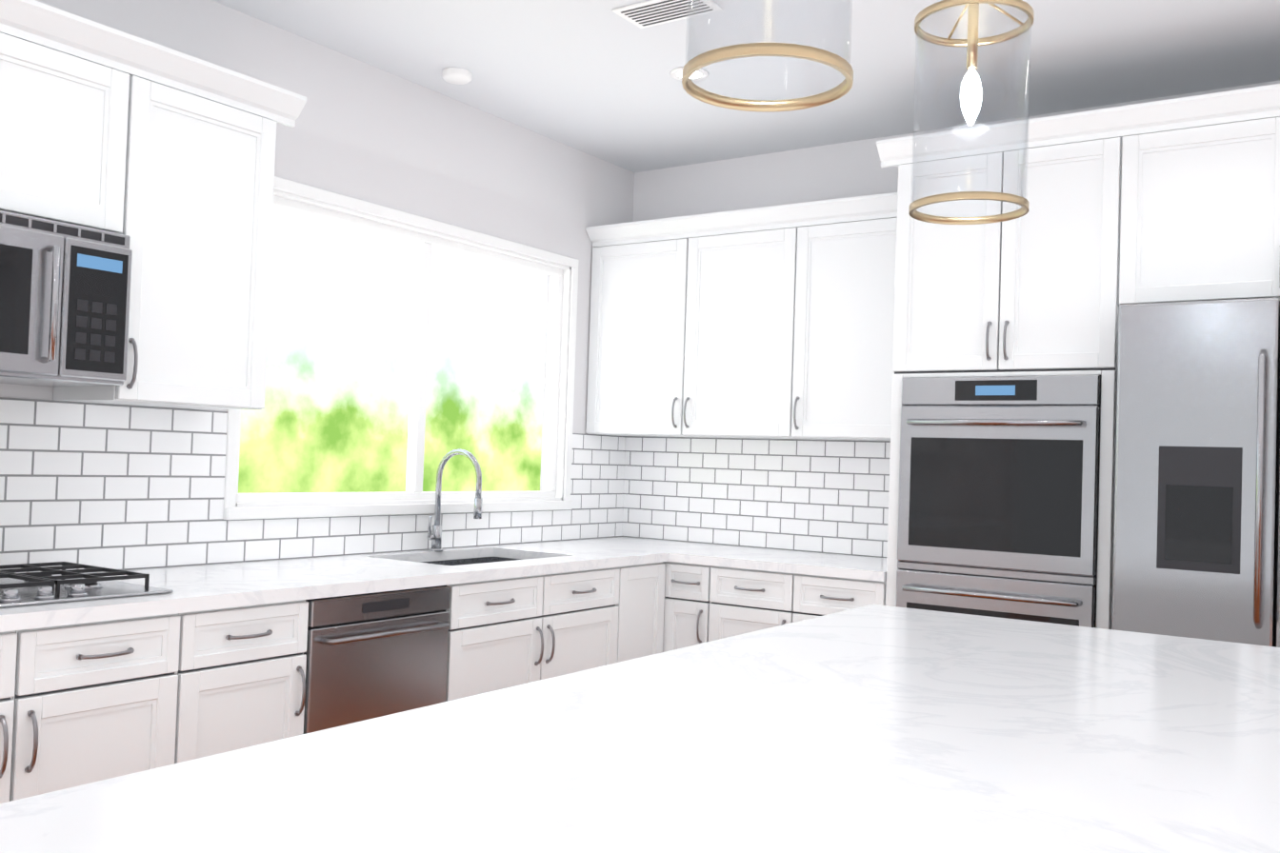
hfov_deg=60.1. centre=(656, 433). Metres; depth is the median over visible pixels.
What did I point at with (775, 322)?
upper cabinet
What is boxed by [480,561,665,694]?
base cabinet
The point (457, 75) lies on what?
recessed light
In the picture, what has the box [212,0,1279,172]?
ceiling
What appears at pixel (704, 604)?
base cabinet
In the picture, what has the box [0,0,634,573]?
wall
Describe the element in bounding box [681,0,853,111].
pendant light
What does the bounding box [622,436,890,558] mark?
backsplash
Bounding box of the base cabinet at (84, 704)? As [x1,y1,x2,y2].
[0,610,209,803]
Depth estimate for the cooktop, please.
3.02 m
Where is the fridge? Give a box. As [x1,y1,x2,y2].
[1111,298,1279,647]
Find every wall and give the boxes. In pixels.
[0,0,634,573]
[621,80,1279,563]
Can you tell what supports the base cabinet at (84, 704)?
on the floor
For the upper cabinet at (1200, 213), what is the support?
attached to the wall at (828, 171)
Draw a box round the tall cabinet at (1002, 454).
[885,105,1144,629]
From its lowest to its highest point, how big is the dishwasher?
0.866 m
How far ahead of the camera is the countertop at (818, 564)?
4.85 m
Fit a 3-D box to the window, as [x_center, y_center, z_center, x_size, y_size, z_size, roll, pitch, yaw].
[-1.001,-0.285,4.776,0.128,1.260,1.970,1,-2,34]
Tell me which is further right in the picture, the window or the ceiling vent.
the ceiling vent
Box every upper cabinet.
[0,0,140,239]
[52,38,285,409]
[585,215,699,437]
[692,192,897,440]
[1119,116,1279,306]
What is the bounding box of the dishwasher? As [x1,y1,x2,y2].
[303,584,450,734]
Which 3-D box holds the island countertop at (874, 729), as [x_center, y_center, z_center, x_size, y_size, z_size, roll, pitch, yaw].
[0.421,0.490,1.603,1.575,0.040,3.205,1,-2,34]
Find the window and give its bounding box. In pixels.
[222,176,579,519]
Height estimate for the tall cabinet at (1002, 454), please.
2.648 m
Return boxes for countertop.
[0,537,714,632]
[0,604,1279,852]
[666,544,886,581]
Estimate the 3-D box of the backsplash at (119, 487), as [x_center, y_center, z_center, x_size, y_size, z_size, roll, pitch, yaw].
[-2.070,0.155,3.122,0.005,0.538,6.820,1,-2,34]
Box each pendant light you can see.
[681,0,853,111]
[908,0,1034,224]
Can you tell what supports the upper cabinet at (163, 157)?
attached to the wall at (364, 131)
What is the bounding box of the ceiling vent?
[611,0,722,28]
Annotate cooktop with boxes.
[0,561,173,608]
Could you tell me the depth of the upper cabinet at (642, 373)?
5.49 m
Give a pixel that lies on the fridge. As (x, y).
(1196, 539)
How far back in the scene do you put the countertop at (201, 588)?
3.72 m
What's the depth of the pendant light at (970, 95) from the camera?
2.31 m
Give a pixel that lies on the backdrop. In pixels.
(332, 416)
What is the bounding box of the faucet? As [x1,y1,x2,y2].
[426,448,482,551]
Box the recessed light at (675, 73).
[669,66,708,80]
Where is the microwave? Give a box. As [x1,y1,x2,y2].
[0,210,132,387]
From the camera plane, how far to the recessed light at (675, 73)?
4.43 m
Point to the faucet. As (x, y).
(434, 536)
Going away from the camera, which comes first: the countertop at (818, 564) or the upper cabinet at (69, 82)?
the upper cabinet at (69, 82)
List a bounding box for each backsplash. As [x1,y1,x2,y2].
[0,397,625,573]
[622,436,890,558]
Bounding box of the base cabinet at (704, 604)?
[662,561,886,652]
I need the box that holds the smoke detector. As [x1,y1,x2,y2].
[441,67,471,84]
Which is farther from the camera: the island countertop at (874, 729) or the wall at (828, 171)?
the wall at (828, 171)
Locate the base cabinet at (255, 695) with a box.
[205,600,308,757]
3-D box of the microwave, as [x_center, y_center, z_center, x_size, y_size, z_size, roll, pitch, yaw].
[-1.900,-0.372,2.937,0.478,0.435,0.840,1,-2,34]
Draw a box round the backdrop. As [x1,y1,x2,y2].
[237,207,547,493]

